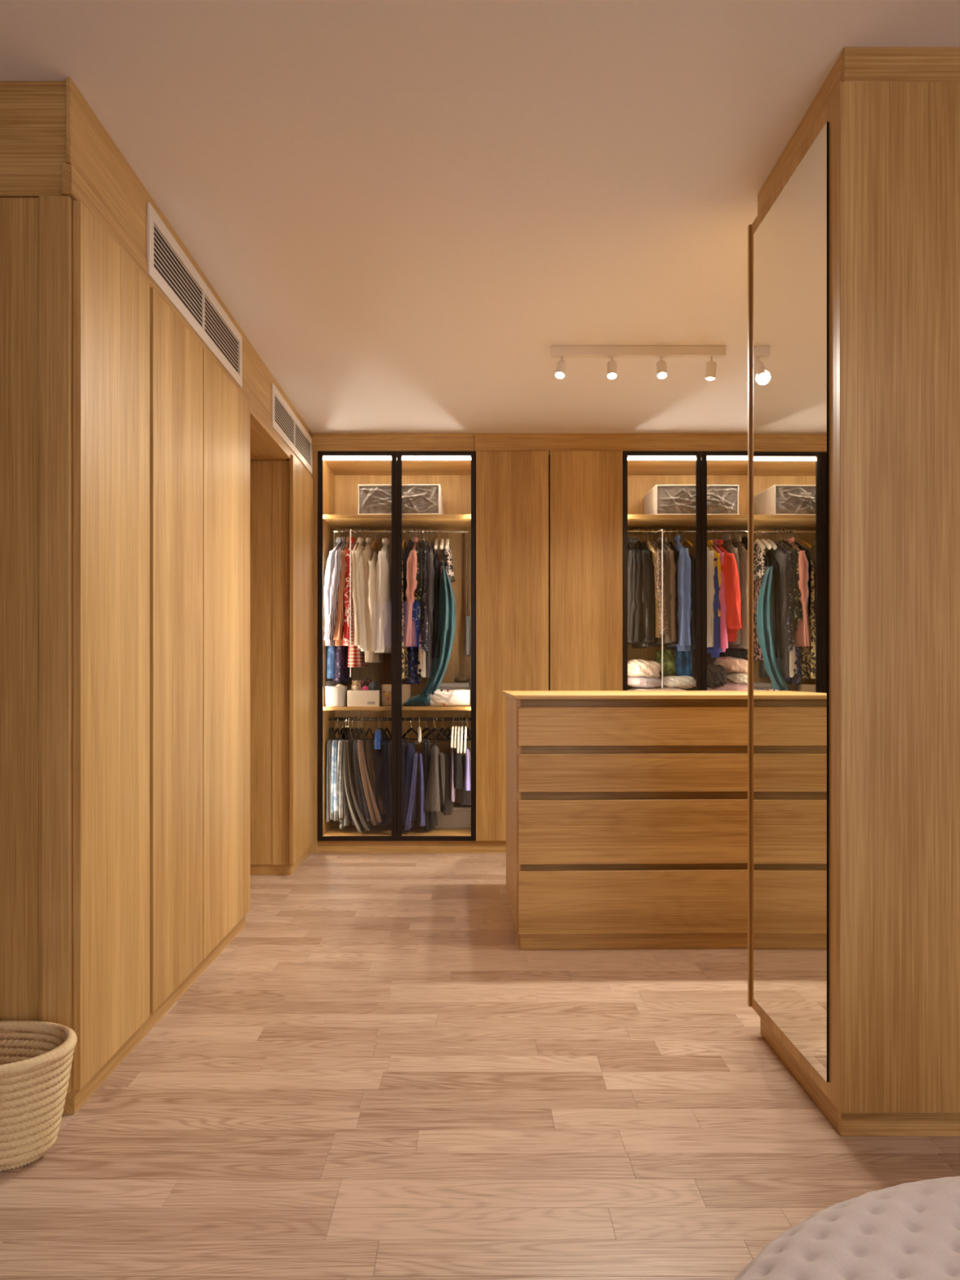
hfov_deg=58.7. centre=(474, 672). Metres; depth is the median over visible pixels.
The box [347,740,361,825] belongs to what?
trousers
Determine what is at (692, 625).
coat
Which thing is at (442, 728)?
hanger
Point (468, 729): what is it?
hanger
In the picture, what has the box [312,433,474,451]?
trim
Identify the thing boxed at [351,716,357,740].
hanger
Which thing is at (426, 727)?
hanger
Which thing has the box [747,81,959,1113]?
wardrobe
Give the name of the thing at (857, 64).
trim
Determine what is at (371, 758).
trousers
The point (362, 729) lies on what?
hanger
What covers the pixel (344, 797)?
trousers
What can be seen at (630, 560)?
shirt
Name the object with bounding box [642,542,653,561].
jacket
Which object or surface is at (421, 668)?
skirt
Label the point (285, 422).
grille
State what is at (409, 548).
jacket
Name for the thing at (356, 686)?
toy
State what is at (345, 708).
shelf
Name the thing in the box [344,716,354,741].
hanger
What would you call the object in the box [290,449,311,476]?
trim
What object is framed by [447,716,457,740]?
hanger
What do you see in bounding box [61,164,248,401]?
trim
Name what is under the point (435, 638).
dress
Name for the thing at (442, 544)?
hanger
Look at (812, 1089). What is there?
baseboard
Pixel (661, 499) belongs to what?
storage box
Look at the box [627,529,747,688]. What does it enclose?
lift
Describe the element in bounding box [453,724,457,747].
hanger
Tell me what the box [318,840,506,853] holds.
baseboard
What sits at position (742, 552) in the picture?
coat
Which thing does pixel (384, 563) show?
shirt
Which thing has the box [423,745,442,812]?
trousers
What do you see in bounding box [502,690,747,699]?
countertop
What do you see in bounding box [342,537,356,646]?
blouse
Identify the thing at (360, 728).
hanger
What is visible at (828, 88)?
trim
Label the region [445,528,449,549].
hanger
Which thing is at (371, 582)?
shirt
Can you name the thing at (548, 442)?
trim
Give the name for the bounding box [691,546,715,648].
coat
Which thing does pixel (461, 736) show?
hanger
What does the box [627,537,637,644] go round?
jacket
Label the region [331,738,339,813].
trousers
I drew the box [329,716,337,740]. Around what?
hanger
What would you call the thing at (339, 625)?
shirt
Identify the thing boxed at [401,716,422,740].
hanger
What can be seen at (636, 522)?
shelf
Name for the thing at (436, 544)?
hanger
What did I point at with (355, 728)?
hanger
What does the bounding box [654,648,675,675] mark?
cloth bag
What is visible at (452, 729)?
hanger
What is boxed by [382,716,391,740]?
hanger
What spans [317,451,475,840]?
wardrobe
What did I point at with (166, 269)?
grille
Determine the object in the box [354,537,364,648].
shirt
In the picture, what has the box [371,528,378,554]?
hanger
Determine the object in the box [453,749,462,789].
skirt
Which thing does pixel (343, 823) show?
trousers
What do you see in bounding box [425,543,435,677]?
coat
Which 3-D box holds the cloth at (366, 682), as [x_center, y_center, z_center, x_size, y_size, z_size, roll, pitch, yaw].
[-0.692,0.084,5.465,0.099,0.118,0.067,0,0,0]
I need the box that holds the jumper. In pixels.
[362,537,383,662]
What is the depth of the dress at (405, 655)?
5.35 m
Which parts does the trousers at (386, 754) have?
leg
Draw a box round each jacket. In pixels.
[402,539,413,621]
[404,537,419,647]
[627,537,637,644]
[631,537,643,643]
[631,541,657,648]
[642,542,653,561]
[650,541,668,635]
[656,537,672,644]
[662,537,675,641]
[716,539,742,641]
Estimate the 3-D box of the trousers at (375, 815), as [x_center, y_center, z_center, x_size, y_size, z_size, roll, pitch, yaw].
[-0.657,0.694,5.447,0.166,0.526,0.215,0,0,0]
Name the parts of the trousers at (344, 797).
leg, leg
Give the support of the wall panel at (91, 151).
attached to the ceiling
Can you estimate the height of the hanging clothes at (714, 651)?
0.705 m
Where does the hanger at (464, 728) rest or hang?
hanging from the wardrobe at (340, 473)
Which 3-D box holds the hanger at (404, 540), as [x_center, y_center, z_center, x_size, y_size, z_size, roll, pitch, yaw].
[-0.455,-0.862,5.550,0.012,0.148,0.347,0,0,0]
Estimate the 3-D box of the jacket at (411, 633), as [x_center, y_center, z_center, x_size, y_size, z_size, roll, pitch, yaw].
[-0.402,-0.517,5.540,0.114,0.705,0.442,0,0,0]
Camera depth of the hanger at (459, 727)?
5.41 m
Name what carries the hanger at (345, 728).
hanging from the wardrobe at (340, 473)
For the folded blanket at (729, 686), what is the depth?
5.37 m
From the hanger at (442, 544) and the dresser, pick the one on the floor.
the dresser
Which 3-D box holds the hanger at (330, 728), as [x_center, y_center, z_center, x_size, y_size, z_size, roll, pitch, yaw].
[-0.938,0.361,5.550,0.012,0.152,0.221,0,0,-22]
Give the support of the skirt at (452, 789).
hanging from the hanger at (452, 729)
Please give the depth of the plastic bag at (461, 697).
5.36 m
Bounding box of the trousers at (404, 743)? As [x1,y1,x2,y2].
[401,738,407,823]
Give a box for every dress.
[333,645,352,682]
[401,551,408,679]
[404,549,456,706]
[418,540,429,651]
[431,553,440,657]
[440,558,444,577]
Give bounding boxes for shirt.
[324,537,342,632]
[324,537,346,645]
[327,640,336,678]
[333,537,350,645]
[351,542,359,645]
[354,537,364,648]
[358,546,367,651]
[367,551,377,652]
[374,537,391,653]
[627,537,633,641]
[664,534,691,651]
[711,538,728,652]
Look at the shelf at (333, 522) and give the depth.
5.45 m
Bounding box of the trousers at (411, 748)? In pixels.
[401,741,417,824]
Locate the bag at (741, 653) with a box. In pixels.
[714,647,747,660]
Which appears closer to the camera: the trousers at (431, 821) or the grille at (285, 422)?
the grille at (285, 422)
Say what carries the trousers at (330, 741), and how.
hanging from the hanger at (332, 728)
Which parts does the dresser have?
panel, drawer, drawer, drawer, drawer, panel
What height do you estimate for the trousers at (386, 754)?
0.533 m
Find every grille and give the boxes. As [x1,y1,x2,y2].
[146,202,242,387]
[271,382,312,474]
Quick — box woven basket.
[0,1020,77,1172]
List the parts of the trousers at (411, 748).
leg, leg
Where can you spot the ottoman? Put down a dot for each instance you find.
(911, 1230)
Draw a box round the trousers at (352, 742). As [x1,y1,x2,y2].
[351,741,365,821]
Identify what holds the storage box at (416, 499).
on the wardrobe at (340, 473)
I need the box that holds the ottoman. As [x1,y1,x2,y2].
[733,1176,959,1279]
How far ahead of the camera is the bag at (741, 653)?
5.50 m
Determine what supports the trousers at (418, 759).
hanging from the hanger at (419, 737)
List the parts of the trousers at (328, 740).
leg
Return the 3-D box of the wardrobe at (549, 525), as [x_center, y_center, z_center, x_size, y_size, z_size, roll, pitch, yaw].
[0.462,-0.164,5.535,0.908,2.408,0.530,0,0,0]
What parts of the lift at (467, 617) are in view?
arm, pull rod, rail, arm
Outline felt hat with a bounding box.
[454,675,470,682]
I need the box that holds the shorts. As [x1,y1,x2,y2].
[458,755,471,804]
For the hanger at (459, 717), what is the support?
hanging from the wardrobe at (340, 473)
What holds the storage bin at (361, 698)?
on the wardrobe at (340, 473)
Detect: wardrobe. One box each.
[0,195,150,1093]
[150,287,249,1013]
[249,454,313,865]
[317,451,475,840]
[475,451,622,840]
[622,451,747,690]
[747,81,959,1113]
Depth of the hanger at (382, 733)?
5.46 m
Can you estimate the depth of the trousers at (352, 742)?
5.44 m
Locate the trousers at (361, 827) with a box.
[343,740,373,832]
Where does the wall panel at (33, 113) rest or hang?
attached to the wardrobe at (75, 308)
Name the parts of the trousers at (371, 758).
leg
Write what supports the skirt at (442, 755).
hanging from the hanger at (442, 728)
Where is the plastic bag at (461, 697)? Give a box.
[427,688,470,706]
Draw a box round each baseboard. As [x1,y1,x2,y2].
[62,915,245,1114]
[249,847,310,875]
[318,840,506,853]
[760,1017,838,1132]
[838,1111,959,1136]
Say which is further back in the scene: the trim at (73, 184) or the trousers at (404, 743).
the trousers at (404, 743)
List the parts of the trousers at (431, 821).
leg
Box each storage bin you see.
[324,680,346,706]
[346,689,381,706]
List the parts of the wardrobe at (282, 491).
panel, door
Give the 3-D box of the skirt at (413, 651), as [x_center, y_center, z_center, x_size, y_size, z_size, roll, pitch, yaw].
[-0.394,-0.131,5.580,0.100,0.410,0.280,0,0,0]
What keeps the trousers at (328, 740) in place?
hanging from the hanger at (330, 728)
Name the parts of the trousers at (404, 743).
leg, leg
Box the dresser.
[502,690,747,950]
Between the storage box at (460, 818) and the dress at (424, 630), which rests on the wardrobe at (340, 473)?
the storage box at (460, 818)
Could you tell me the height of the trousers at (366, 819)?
0.508 m
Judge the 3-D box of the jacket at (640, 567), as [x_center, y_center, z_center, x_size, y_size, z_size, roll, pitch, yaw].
[1.011,-0.530,5.550,0.110,0.679,0.443,0,0,0]
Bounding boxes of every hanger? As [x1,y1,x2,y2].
[328,716,334,740]
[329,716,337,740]
[333,716,342,740]
[338,716,347,740]
[341,716,350,740]
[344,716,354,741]
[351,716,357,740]
[351,716,359,739]
[352,716,362,740]
[356,716,364,741]
[357,716,367,741]
[365,716,374,741]
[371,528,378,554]
[373,716,386,741]
[379,716,389,740]
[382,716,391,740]
[401,528,406,548]
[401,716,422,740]
[416,720,437,740]
[417,726,421,742]
[420,528,423,547]
[423,716,447,741]
[434,533,439,555]
[435,716,448,740]
[440,533,444,555]
[441,715,451,739]
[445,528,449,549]
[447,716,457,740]
[450,718,453,747]
[453,717,464,741]
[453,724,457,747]
[457,716,460,753]
[459,716,471,739]
[460,716,462,753]
[462,716,471,740]
[463,724,466,753]
[682,528,693,547]
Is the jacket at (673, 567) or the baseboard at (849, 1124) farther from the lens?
the jacket at (673, 567)
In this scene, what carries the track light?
attached to the ceiling
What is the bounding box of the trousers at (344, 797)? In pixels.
[338,739,350,820]
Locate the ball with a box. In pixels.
[361,685,368,690]
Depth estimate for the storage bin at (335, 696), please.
5.34 m
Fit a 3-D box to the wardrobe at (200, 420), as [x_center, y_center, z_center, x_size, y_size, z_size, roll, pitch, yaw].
[-1.301,-0.070,3.203,0.618,2.244,1.146,0,0,0]
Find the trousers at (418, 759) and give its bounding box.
[404,751,425,830]
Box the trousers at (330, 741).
[325,739,333,822]
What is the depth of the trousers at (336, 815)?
5.40 m
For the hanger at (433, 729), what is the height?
0.152 m
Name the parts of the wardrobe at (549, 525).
door, panel, panel, door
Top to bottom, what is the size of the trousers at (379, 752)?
0.467 m
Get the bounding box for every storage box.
[357,484,443,514]
[434,802,471,828]
[643,484,739,514]
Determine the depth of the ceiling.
2.52 m
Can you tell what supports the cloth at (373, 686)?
in the storage bin at (361, 698)
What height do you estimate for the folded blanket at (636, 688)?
0.118 m
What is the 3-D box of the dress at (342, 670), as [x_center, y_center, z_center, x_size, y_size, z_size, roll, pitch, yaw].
[-0.860,-0.367,5.585,0.108,0.865,0.360,0,0,0]
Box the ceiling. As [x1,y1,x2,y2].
[0,0,959,439]
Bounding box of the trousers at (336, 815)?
[333,738,343,821]
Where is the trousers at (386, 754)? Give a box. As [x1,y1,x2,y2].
[379,739,391,825]
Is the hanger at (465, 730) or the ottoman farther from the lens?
the hanger at (465, 730)
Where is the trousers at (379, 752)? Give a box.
[375,747,386,823]
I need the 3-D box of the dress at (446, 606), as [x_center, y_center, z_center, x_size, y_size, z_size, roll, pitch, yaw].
[-0.280,-0.291,5.412,0.326,1.007,0.180,0,0,0]
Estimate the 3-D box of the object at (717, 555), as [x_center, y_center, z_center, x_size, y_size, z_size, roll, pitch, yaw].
[1.535,-0.602,5.550,0.075,0.501,0.443,0,0,0]
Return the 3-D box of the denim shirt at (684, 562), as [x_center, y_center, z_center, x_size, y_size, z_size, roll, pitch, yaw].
[1.319,-0.510,5.540,0.128,0.747,0.444,0,0,0]
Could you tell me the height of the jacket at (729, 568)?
0.657 m
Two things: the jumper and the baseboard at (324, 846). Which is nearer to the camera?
the baseboard at (324, 846)
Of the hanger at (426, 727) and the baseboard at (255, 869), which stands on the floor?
the baseboard at (255, 869)
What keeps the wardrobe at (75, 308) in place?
on the baseboard at (75, 1099)
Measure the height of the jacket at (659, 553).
0.610 m
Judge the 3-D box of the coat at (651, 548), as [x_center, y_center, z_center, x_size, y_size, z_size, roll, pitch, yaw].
[1.148,-0.535,5.559,0.075,0.627,0.441,0,0,0]
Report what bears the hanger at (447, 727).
hanging from the wardrobe at (340, 473)
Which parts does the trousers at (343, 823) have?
leg, leg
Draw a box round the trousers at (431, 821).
[422,738,437,831]
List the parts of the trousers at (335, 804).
leg, leg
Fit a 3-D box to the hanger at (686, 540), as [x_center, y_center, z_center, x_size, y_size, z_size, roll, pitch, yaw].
[1.375,-0.862,5.550,0.012,0.148,0.347,0,0,0]
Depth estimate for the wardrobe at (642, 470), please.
5.40 m
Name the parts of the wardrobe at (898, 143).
panel, door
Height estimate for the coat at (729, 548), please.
0.710 m
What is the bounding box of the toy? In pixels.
[351,680,361,690]
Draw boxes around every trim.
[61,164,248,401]
[248,388,290,458]
[249,417,287,460]
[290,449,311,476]
[310,451,318,853]
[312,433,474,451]
[474,433,747,452]
[757,54,840,214]
[840,47,959,81]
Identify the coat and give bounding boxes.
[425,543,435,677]
[645,541,660,637]
[657,542,679,646]
[688,553,695,644]
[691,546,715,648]
[721,534,742,645]
[728,536,747,648]
[740,536,747,549]
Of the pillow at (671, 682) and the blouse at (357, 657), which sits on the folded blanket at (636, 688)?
the pillow at (671, 682)
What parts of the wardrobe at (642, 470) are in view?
door, panel, door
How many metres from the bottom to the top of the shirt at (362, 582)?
0.678 m
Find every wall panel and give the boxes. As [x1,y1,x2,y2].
[0,80,66,197]
[66,77,311,460]
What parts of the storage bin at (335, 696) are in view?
cap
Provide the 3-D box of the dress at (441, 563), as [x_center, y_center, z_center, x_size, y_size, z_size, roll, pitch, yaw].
[-0.225,-0.414,5.598,0.095,0.664,0.355,0,0,0]
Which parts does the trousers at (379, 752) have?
leg, leg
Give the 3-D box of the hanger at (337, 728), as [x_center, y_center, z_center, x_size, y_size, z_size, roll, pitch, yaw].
[-0.891,0.361,5.550,0.012,0.152,0.221,0,0,-22]
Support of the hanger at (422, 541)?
hanging from the lift at (467, 617)
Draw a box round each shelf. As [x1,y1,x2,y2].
[323,514,471,530]
[323,704,471,710]
[627,514,747,529]
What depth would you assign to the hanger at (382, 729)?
5.50 m
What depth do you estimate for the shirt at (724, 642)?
5.34 m
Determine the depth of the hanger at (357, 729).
5.50 m
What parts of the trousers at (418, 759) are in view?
leg, leg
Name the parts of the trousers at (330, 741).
leg, leg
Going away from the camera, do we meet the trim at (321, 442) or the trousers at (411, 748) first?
the trim at (321, 442)
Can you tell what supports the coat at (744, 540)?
hanging from the hanger
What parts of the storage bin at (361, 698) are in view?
label plate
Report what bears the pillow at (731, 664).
on the pillow at (736, 677)
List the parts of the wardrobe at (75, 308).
panel, door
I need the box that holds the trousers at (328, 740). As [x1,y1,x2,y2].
[325,739,329,820]
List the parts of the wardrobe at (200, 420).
door, door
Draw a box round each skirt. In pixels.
[405,643,422,684]
[417,631,426,677]
[438,751,444,805]
[440,752,453,815]
[450,747,455,801]
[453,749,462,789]
[464,747,471,791]
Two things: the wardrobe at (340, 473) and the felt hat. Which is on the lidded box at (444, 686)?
the felt hat
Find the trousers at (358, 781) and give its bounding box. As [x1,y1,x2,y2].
[353,739,370,820]
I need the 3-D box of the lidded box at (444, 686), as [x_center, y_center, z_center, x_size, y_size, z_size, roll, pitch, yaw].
[-0.141,0.140,5.575,0.221,0.147,0.224,0,0,0]
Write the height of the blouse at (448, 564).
0.241 m
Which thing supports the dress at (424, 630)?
hanging from the hanger
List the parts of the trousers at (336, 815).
leg, leg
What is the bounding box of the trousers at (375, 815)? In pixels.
[357,739,382,825]
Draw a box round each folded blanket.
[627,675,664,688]
[627,687,686,690]
[706,681,747,690]
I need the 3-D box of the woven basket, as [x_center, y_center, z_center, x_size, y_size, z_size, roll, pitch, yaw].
[-1.140,0.985,1.985,0.432,0.269,0.284,0,0,6]
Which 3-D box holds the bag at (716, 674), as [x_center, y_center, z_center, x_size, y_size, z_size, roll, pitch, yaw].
[1.520,0.022,5.418,0.138,0.161,0.175,0,0,0]
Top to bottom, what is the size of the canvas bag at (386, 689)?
0.138 m
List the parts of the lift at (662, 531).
pull rod, rail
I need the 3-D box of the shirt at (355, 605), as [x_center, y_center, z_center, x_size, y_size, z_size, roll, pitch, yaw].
[-0.743,-0.509,5.550,0.076,0.679,0.443,0,0,0]
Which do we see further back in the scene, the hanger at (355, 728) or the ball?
the hanger at (355, 728)
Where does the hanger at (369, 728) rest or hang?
hanging from the wardrobe at (340, 473)
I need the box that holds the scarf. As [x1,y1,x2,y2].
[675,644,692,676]
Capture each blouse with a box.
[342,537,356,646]
[347,603,368,667]
[444,544,454,582]
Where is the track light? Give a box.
[551,345,725,380]
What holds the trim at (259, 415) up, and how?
attached to the wardrobe at (282, 491)
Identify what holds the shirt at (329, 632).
hanging from the hanger
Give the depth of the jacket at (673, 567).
5.33 m
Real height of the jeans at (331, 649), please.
0.839 m
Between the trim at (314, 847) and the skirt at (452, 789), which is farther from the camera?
the skirt at (452, 789)
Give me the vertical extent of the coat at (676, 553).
0.670 m
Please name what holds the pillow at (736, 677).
on the folded blanket at (729, 686)
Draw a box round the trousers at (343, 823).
[339,804,351,829]
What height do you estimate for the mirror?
2.428 m
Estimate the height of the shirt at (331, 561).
0.617 m
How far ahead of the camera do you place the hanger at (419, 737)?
5.43 m
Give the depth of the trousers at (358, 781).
5.39 m
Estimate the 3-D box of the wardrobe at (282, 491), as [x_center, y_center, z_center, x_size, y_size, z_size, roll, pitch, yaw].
[-1.311,-0.067,4.965,0.638,2.250,0.594,0,0,0]
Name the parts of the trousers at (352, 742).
leg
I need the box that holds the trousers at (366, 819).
[356,739,370,821]
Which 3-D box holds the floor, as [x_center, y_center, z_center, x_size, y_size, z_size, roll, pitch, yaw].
[0.100,1.148,1.475,5.400,0.060,8.950,0,0,0]
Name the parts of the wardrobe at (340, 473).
panel, door, panel, panel, clothes rail, door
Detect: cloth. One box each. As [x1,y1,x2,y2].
[360,676,372,690]
[368,680,381,690]
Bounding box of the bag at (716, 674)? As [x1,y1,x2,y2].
[706,663,726,688]
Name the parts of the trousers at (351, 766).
leg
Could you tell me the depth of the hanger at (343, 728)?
5.52 m
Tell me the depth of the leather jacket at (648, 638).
5.34 m
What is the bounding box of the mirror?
[751,90,836,1106]
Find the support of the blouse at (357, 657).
in the wardrobe at (340, 473)
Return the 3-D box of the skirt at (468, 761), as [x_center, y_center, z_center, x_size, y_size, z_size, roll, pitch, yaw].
[-0.047,0.615,5.470,0.049,0.253,0.210,0,0,0]
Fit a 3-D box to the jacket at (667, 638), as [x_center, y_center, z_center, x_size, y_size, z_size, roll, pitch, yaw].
[1.214,-0.528,5.550,0.085,0.684,0.444,0,0,0]
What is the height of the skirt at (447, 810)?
0.383 m
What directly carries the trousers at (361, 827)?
hanging from the hanger at (348, 728)
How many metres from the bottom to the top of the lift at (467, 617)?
0.956 m
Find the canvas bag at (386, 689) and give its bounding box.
[381,684,410,706]
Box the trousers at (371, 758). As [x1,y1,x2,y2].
[364,738,386,813]
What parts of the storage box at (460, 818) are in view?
lid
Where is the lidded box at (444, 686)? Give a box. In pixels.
[438,682,470,689]
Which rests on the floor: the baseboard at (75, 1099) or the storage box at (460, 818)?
the baseboard at (75, 1099)
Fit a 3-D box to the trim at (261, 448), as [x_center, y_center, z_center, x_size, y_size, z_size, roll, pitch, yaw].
[-1.330,-1.181,4.237,0.600,0.023,0.920,0,0,0]
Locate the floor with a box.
[0,853,959,1279]
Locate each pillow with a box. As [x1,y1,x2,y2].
[627,658,661,678]
[660,675,695,688]
[712,656,747,673]
[725,672,747,683]
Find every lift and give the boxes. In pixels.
[333,528,470,676]
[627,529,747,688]

